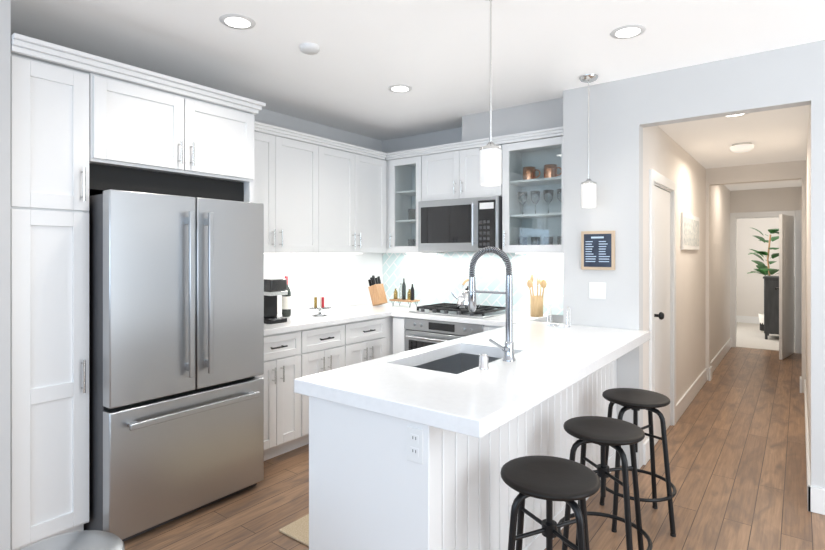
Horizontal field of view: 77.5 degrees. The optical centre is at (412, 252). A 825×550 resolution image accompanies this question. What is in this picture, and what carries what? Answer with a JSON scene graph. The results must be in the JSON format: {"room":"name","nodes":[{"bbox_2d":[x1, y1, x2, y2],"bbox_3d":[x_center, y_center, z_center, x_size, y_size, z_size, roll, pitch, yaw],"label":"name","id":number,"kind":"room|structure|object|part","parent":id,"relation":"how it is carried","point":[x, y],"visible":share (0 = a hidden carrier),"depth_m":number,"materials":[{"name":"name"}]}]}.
{"room":"kitchen","nodes":[
{"label":"kitchen","id":0,"kind":"room"},
{"bbox_2d":[0,0,10,549],"bbox_3d":[-3.304,0.130,0.758,0.710,2.580,4.233,0,0,37],"label":"wall","id":1,"kind":"structure","parent":0,"point":[5,274],"depth_m":2.22,"materials":[{"name":"white paint"}]},
{"bbox_2d":[11,52,381,159],"bbox_3d":[-2.599,0.130,2.384,0.120,2.580,7.680,0,0,37],"label":"wall","id":2,"kind":"structure","parent":0,"point":[290,123],"depth_m":4.48,"materials":[{"name":"paint"}]},
{"bbox_2d":[81,61,258,192],"bbox_3d":[-1.555,-0.678,3.087,0.698,0.455,0.940,0,0,37],"label":"upper cabinet","id":3,"kind":"object","parent":2,"relation":"attached to","point":[145,139],"depth_m":2.81,"materials":[{"name":"white paint"}]},
{"bbox_2d":[254,129,325,253],"bbox_3d":[-1.135,-0.435,3.934,0.348,0.871,0.914,0,0,37],"label":"upper cabinet","id":4,"kind":"object","parent":2,"relation":"attached to","point":[315,198],"depth_m":3.93,"materials":[{"name":"white paint"}]},
{"bbox_2d":[264,253,382,313],"bbox_3d":[-0.926,0.253,4.492,0.010,0.503,2.056,0,0,37],"label":"backsplash","id":5,"kind":"structure","parent":2,"relation":"attached to","point":[337,280],"depth_m":4.67,"materials":[{"name":"white tile"}]},
{"bbox_2d":[326,145,386,252],"bbox_3d":[-0.658,-0.435,4.567,0.348,0.871,0.909,0,0,37],"label":"upper cabinet","id":6,"kind":"object","parent":2,"relation":"attached to","point":[356,185],"depth_m":4.49,"materials":[{"name":"white paint"}]},
{"bbox_2d":[11,0,824,140],"bbox_3d":[-0.123,-1.210,0.518,6.320,0.100,7.680,0,0,37],"label":"ceiling","id":7,"kind":"structure","parent":0,"point":[434,54],"depth_m":2.85,"materials":[{"name":"paint"}]},
{"bbox_2d":[219,13,255,29],"bbox_3d":[-0.876,-1.157,2.576,0.176,0.006,0.176,0,0,37],"label":"recessed light","id":8,"kind":"object","parent":7,"relation":"in","point":[240,22],"visible":1,"depth_m":2.56,"materials":[{"name":"white plastic"}]},
{"bbox_2d":[299,43,319,54],"bbox_3d":[-0.577,-1.145,2.889,0.116,0.030,0.116,0,0,37],"label":"smoke detector","id":9,"kind":"object","parent":7,"relation":"attached to","point":[310,48],"visible":1,"depth_m":2.86,"materials":[{"name":"white plastic"}]},
{"bbox_2d":[388,84,412,92],"bbox_3d":[-0.088,-1.157,3.622,0.176,0.006,0.176,0,0,37],"label":"recessed light","id":10,"kind":"object","parent":7,"relation":"in","point":[400,88],"visible":1,"depth_m":3.61,"materials":[{"name":"white plastic"}]},
{"bbox_2d":[479,0,501,185],"bbox_3d":[0.345,-0.730,2.269,0.124,0.860,0.124,0,0,37],"label":"pendant light","id":11,"kind":"object","parent":7,"relation":"hanging from","point":[490,163],"visible":1,"depth_m":2.24,"materials":[{"name":"white glass"}]},
{"bbox_2d":[579,74,598,207],"bbox_3d":[1.160,-0.730,3.383,0.124,0.860,0.124,0,0,37],"label":"pendant light","id":12,"kind":"object","parent":7,"relation":"hanging from","point":[588,192],"visible":1,"depth_m":3.35,"materials":[{"name":"white glass"}]},
{"bbox_2d":[610,24,645,38],"bbox_3d":[1.128,-1.157,2.693,0.176,0.006,0.176,0,0,37],"label":"recessed light","id":13,"kind":"object","parent":7,"relation":"in","point":[628,31],"visible":1,"depth_m":2.68,"materials":[{"name":"white plastic"}]},
{"bbox_2d":[382,127,562,323],"bbox_3d":[0.603,0.130,4.705,2.200,2.580,0.120,0,0,37],"label":"wall","id":14,"kind":"structure","parent":0,"point":[449,136],"depth_m":4.98,"materials":[{"name":"paint"}]},
{"bbox_2d":[418,138,521,201],"bbox_3d":[0.501,-0.673,4.486,0.790,0.436,0.348,0,0,37],"label":"upper cabinet","id":15,"kind":"object","parent":14,"relation":"attached to","point":[455,174],"depth_m":4.33,"materials":[{"name":"white paint"}]},
{"bbox_2d":[418,196,501,251],"bbox_3d":[0.465,-0.232,4.439,0.776,0.444,0.447,0,0,37],"label":"microwave","id":16,"kind":"object","parent":15,"relation":"attached to","point":[473,224],"visible":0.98,"depth_m":4.27,"materials":[{"name":"grey metal"}]},
{"bbox_2d":[408,164,560,245],"bbox_3d":[0.574,-0.355,4.439,1.546,0.673,0.102,0,0,37],"label":"glassware","id":17,"kind":"object","parent":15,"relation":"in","point":[536,193],"depth_m":4.11,"materials":[{"name":"clear glass"}]},
{"bbox_2d":[383,252,562,314],"bbox_3d":[0.527,0.247,4.678,2.085,0.513,0.010,0,0,37],"label":"tile backsplash","id":18,"kind":"structure","parent":14,"relation":"attached to","point":[437,278],"depth_m":4.62,"materials":[{"name":"white tile"}]},
{"bbox_2d":[124,347,824,549],"bbox_3d":[1.373,1.460,2.503,6.320,0.080,12.650,0,0,37],"label":"floor","id":19,"kind":"structure","parent":0,"point":[736,443],"depth_m":3.06,"materials":[{"name":"brown wood"}]},
{"bbox_2d":[11,54,88,549],"bbox_3d":[-1.926,0.270,2.575,0.720,2.300,0.322,0,0,37],"label":"pantry cabinet","id":20,"kind":"object","parent":19,"relation":"on","point":[49,300],"visible":0.96,"depth_m":2.38,"materials":[{"name":"white paint"}]},
{"bbox_2d":[20,530,124,549],"bbox_3d":[-0.936,1.103,1.349,0.306,0.631,0.318,0,0,37],"label":"trash can","id":21,"kind":"object","parent":19,"relation":"on","point":[91,540],"visible":1,"depth_m":1.41,"materials":[{"name":"silver metal"}]},
{"bbox_2d":[84,189,263,541],"bbox_3d":[-1.466,0.558,2.993,0.876,1.716,0.873,0,0,37],"label":"refrigerator","id":22,"kind":"object","parent":19,"relation":"on","point":[176,355],"visible":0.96,"depth_m":2.65,"materials":[{"name":"grey metal"}]},
{"bbox_2d":[257,330,312,460],"bbox_3d":[-1.150,0.983,3.691,0.618,0.876,0.509,0,0,37],"label":"base cabinet","id":23,"kind":"object","parent":19,"relation":"on","point":[300,344],"depth_m":3.56,"materials":[{"name":"white paint"}]},
{"bbox_2d":[264,302,416,337],"bbox_3d":[-0.676,0.524,4.303,0.638,0.040,2.058,0,0,37],"label":"countertop","id":24,"kind":"structure","parent":23,"relation":"on","point":[336,316],"depth_m":4.14,"materials":[{"name":"white stone"}]},
{"bbox_2d":[264,278,287,323],"bbox_3d":[-1.034,0.346,3.753,0.192,0.315,0.154,0,0,37],"label":"coffee maker","id":25,"kind":"object","parent":24,"relation":"on","point":[274,288],"visible":0.73,"depth_m":3.72,"materials":[{"name":"black plastic"}]},
{"bbox_2d":[282,276,290,316],"bbox_3d":[-1.003,0.343,4.086,0.075,0.322,0.074,0,0,37],"label":"wine bottle","id":26,"kind":"object","parent":24,"relation":"on","point":[286,305],"visible":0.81,"depth_m":4.06,"materials":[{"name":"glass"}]},
{"bbox_2d":[309,296,330,315],"bbox_3d":[-0.747,0.429,4.144,0.180,0.150,0.178,0,0,37],"label":"stand","id":27,"kind":"object","parent":24,"relation":"on","point":[320,307],"visible":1,"depth_m":4.12,"materials":[{"name":"white metal"}]},
{"bbox_2d":[368,275,387,305],"bbox_3d":[-0.335,0.356,4.885,0.168,0.290,0.110,0,0,37],"label":"knife block","id":28,"kind":"object","parent":24,"relation":"on","point":[377,292],"visible":1,"depth_m":4.85,"materials":[{"name":"brown wood"}]},
{"bbox_2d":[389,278,419,306],"bbox_3d":[-0.075,0.372,4.852,0.260,0.268,0.140,0,0,37],"label":"tray","id":29,"kind":"object","parent":24,"relation":"on","point":[402,294],"visible":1,"depth_m":4.83,"materials":[{"name":"brown wood"}]},
{"bbox_2d":[279,514,308,545],"bbox_3d":[-0.182,1.413,2.829,0.545,0.011,0.940,0,0,37],"label":"jute rug","id":30,"kind":"object","parent":19,"relation":"on","point":[298,530],"visible":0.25,"depth_m":2.61,"materials":[{"name":"beige wicker"}]},
{"bbox_2d":[313,322,352,373],"bbox_3d":[-0.903,0.983,4.019,0.618,0.876,0.568,0,0,37],"label":"base cabinet","id":31,"kind":"object","parent":19,"relation":"on","point":[332,345],"depth_m":3.90,"materials":[{"name":"white paint"}]},
{"bbox_2d":[353,318,388,363],"bbox_3d":[-0.641,0.983,4.366,0.618,0.876,0.558,0,0,37],"label":"base cabinet","id":32,"kind":"object","parent":19,"relation":"on","point":[371,338],"depth_m":4.24,"materials":[{"name":"white paint"}]},
{"bbox_2d":[389,318,392,354],"bbox_3d":[-0.286,0.983,4.836,0.618,0.876,0.736,0,0,37],"label":"base cabinet","id":33,"kind":"object","parent":19,"relation":"on","point":[390,319],"depth_m":4.49,"materials":[{"name":"white paint"}]},
{"bbox_2d":[309,357,618,549],"bbox_3d":[0.479,0.991,2.747,0.584,0.859,2.192,0,0,37],"label":"base cabinet","id":34,"kind":"object","parent":19,"relation":"on","point":[416,449],"depth_m":1.92,"materials":[{"name":"white paint"}]},
{"bbox_2d":[294,321,649,440],"bbox_3d":[0.531,0.532,2.691,0.850,0.056,2.218,0,0,37],"label":"countertop","id":35,"kind":"structure","parent":34,"relation":"on","point":[475,402],"depth_m":2.08,"materials":[{"name":"white stone"}]},
{"bbox_2d":[418,349,493,372],"bbox_3d":[0.229,0.636,2.513,0.394,0.175,0.664,0,0,37],"label":"sink","id":36,"kind":"object","parent":35,"relation":"in","point":[452,361],"depth_m":2.82,"materials":[{"name":"grey metal"}]},
{"bbox_2d":[478,354,488,368],"bbox_3d":[0.312,0.473,2.250,0.048,0.062,0.047,0,0,37],"label":"soap dispenser","id":37,"kind":"object","parent":35,"relation":"on","point":[483,361],"visible":0.98,"depth_m":2.23,"materials":[{"name":"silver metal"}]},
{"bbox_2d":[467,246,515,361],"bbox_3d":[0.345,0.236,2.433,0.258,0.536,0.158,0,0,37],"label":"faucet","id":38,"kind":"object","parent":35,"relation":"on","point":[508,348],"visible":1,"depth_m":2.41,"materials":[{"name":"grey metal"}]},
{"bbox_2d":[547,305,570,327],"bbox_3d":[1.004,0.432,3.526,0.147,0.143,0.068,0,0,37],"label":"wire stand","id":39,"kind":"object","parent":35,"relation":"on","point":[563,326],"visible":1,"depth_m":3.52,"materials":[{"name":"silver metal"}]},
{"bbox_2d":[391,308,551,353],"bbox_3d":[0.476,0.963,4.312,1.188,0.915,0.656,0,0,37],"label":"base cabinet","id":40,"kind":"object","parent":19,"relation":"on","point":[488,323],"visible":0.08,"depth_m":4.15,"materials":[{"name":"white paint"}]},
{"bbox_2d":[405,318,483,350],"bbox_3d":[0.386,0.919,4.334,0.750,0.742,0.633,0,0,37],"label":"built-in oven","id":41,"kind":"object","parent":40,"relation":"in","point":[419,333],"visible":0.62,"depth_m":4.17,"materials":[{"name":"grey metal"}]},
{"bbox_2d":[409,303,505,318],"bbox_3d":[0.408,0.481,4.363,0.716,0.046,0.510,0,0,37],"label":"cooktop","id":42,"kind":"object","parent":40,"relation":"in","point":[453,309],"visible":0.96,"depth_m":4.25,"materials":[{"name":"silver metal"}]},
{"bbox_2d":[451,279,479,307],"bbox_3d":[0.449,0.338,4.344,0.252,0.240,0.200,0,0,37],"label":"kettle","id":43,"kind":"object","parent":42,"relation":"on","point":[462,299],"visible":0.48,"depth_m":4.27,"materials":[{"name":"silver metal"}]},
{"bbox_2d":[527,274,546,316],"bbox_3d":[1.000,0.337,4.108,0.159,0.335,0.141,0,0,37],"label":"utensil holder","id":44,"kind":"object","parent":40,"relation":"on","point":[536,306],"visible":1,"depth_m":4.07,"materials":[{"name":"brown wood"}]},
{"bbox_2d":[500,455,600,549],"bbox_3d":[0.472,1.090,1.773,0.392,0.660,0.392,0,0,37],"label":"stool","id":45,"kind":"object","parent":19,"relation":"on","point":[549,479],"visible":1,"depth_m":1.74,"materials":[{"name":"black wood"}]},
{"bbox_2d":[557,416,652,549],"bbox_3d":[0.831,1.090,2.241,0.392,0.660,0.392,0,0,37],"label":"stool","id":46,"kind":"object","parent":19,"relation":"on","point":[604,432],"visible":0.92,"depth_m":2.22,"materials":[{"name":"black wood"}]},
{"bbox_2d":[598,388,676,536],"bbox_3d":[1.189,1.090,2.741,0.409,0.660,0.410,0,0,37],"label":"stool","id":47,"kind":"object","parent":19,"relation":"on","point":[635,400],"visible":0.81,"depth_m":2.65,"materials":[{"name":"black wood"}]},
{"bbox_2d":[462,97,562,147],"bbox_3d":[0.892,-1.051,4.208,0.940,0.218,0.325,0,0,37],"label":"soffit","id":48,"kind":"structure","parent":0,"point":[546,114],"depth_m":4.07,"materials":[{"name":"paint"}]},
{"bbox_2d":[563,76,642,468],"bbox_3d":[1.307,0.130,3.553,0.510,2.580,0.112,0,0,37],"label":"wall","id":49,"kind":"structure","parent":0,"point":[616,151],"depth_m":3.48,"materials":[{"name":"white paint"}]},
{"bbox_3d":[1.266,0.258,3.520,0.115,0.115,0.010,0,0,37],"label":"light switch plate","id":50,"kind":"part","parent":49,"relation":"part of","materials":[{"name":"white plastic"}]},
{"bbox_2d":[581,231,614,269],"bbox_3d":[1.267,-0.018,3.513,0.225,0.265,0.020,0,0,37],"label":"frame","id":51,"kind":"object","parent":49,"relation":"attached to","point":[597,250],"visible":1,"depth_m":3.50,"materials":[{"name":"beige wood"}]},
{"bbox_2d":[643,126,729,443],"bbox_3d":[3.135,0.240,5.639,0.100,2.360,5.420,0,0,37],"label":"wall","id":52,"kind":"structure","parent":0,"point":[666,155],"depth_m":4.95,"materials":[{"name":"beige paint"}]},
{"bbox_2d":[654,186,669,445],"bbox_3d":[1.925,0.459,3.933,0.111,1.906,0.708,0,0,37],"label":"door","id":53,"kind":"structure","parent":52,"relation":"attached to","point":[661,291],"depth_m":3.95,"materials":[{"name":"white wood"}]},
{"bbox_2d":[649,169,675,429],"bbox_3d":[1.884,0.417,3.964,0.118,2.005,0.890,0,0,37],"label":"door frame","id":54,"kind":"structure","parent":52,"relation":"attached to","point":[664,183],"depth_m":4.23,"materials":[{"name":"white"}]},
{"bbox_2d":[681,212,698,249],"bbox_3d":[2.649,-0.195,4.890,0.022,0.330,0.900,0,0,37],"label":"picture frame","id":55,"kind":"object","parent":52,"relation":"attached to","point":[689,232],"visible":0.98,"depth_m":4.76,"materials":[{"name":"white plastic"}]},
{"bbox_2d":[643,316,824,514],"bbox_3d":[5.123,1.350,6.134,3.548,0.140,9.359,0,0,30],"label":"baseboard","id":56,"kind":"structure","parent":52,"relation":"attached to","point":[815,499],"depth_m":4.41,"materials":[{"name":"white"}]},
{"bbox_2d":[639,40,824,488],"bbox_3d":[2.947,0.130,2.324,3.590,2.580,0.100,0,0,37],"label":"wall","id":57,"kind":"structure","parent":0,"point":[779,78],"depth_m":2.91,"materials":[{"name":"white paint"}]},
{"bbox_2d":[658,105,809,190],"bbox_3d":[4.629,-1.060,6.642,3.500,0.240,8.819,0,0,37],"label":"ceiling","id":58,"kind":"structure","parent":0,"point":[776,135],"depth_m":4.22,"materials":[{"name":"paint"}]},
{"bbox_2d":[730,142,753,151],"bbox_3d":[2.840,-0.907,4.434,0.180,0.064,0.180,0,0,37],"label":"hall light","id":59,"kind":"object","parent":58,"relation":"attached to","point":[742,147],"visible":1,"depth_m":4.38,"materials":[{"name":"white glass"}]},
{"bbox_2d":[706,160,805,392],"bbox_3d":[3.663,0.240,5.517,0.890,2.360,0.120,0,0,37],"label":"wall","id":60,"kind":"structure","parent":0,"point":[778,171],"depth_m":5.46,"materials":[{"name":"beige paint"}]},
{"bbox_2d":[736,322,778,350],"bbox_3d":[6.275,1.458,8.826,3.500,0.084,3.349,0,0,37],"label":"floor","id":61,"kind":"structure","parent":0,"point":[750,335],"depth_m":8.51,"materials":[{"name":"beige carpet"}]},
{"bbox_2d":[747,228,778,331],"bbox_3d":[6.402,0.441,9.178,0.706,1.950,0.757,0,0,37],"label":"fiddle leaf fig","id":62,"kind":"object","parent":61,"relation":"on","point":[763,269],"visible":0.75,"depth_m":9.20,"materials":[{"name":"green plant"}]},
{"bbox_2d":[763,276,778,338],"bbox_3d":[6.136,0.903,8.492,0.550,1.026,0.580,0,0,37],"label":"dresser","id":63,"kind":"object","parent":61,"relation":"on","point":[771,308],"visible":0.33,"depth_m":8.36,"materials":[{"name":"black wood"}]},
{"bbox_2d":[737,217,778,316],"bbox_3d":[7.253,0.120,10.124,3.500,2.600,0.100,0,0,37],"label":"wall","id":64,"kind":"structure","parent":0,"point":[750,294],"depth_m":10.35,"materials":[{"name":"beige paint"}]},
{"bbox_2d":[730,186,801,216],"bbox_3d":[5.191,0.190,7.545,1.090,2.460,0.100,0,0,37],"label":"wall","id":65,"kind":"structure","parent":0,"point":[774,199],"depth_m":7.50,"materials":[{"name":"beige paint"}]},
{"bbox_2d":[730,210,801,353],"bbox_3d":[5.170,0.407,7.549,0.880,2.025,0.118,0,0,37],"label":"door frame","id":66,"kind":"structure","parent":65,"relation":"attached to","point":[797,214],"depth_m":7.38,"materials":[{"name":"white wood"}]},
{"bbox_2d":[775,214,793,359],"bbox_3d":[5.114,0.449,7.059,0.200,1.926,0.700,0,0,37],"label":"door","id":67,"kind":"structure","parent":66,"relation":"attached to","point":[786,286],"depth_m":6.95,"materials":[{"name":"white wood"}]},
{"bbox_2d":[806,105,810,471],"bbox_3d":[3.925,0.240,5.043,0.100,2.360,5.420,0,0,37],"label":"wall","id":68,"kind":"structure","parent":0,"point":[808,271],"depth_m":3.71,"materials":[{"name":"beige paint"}]}
]}

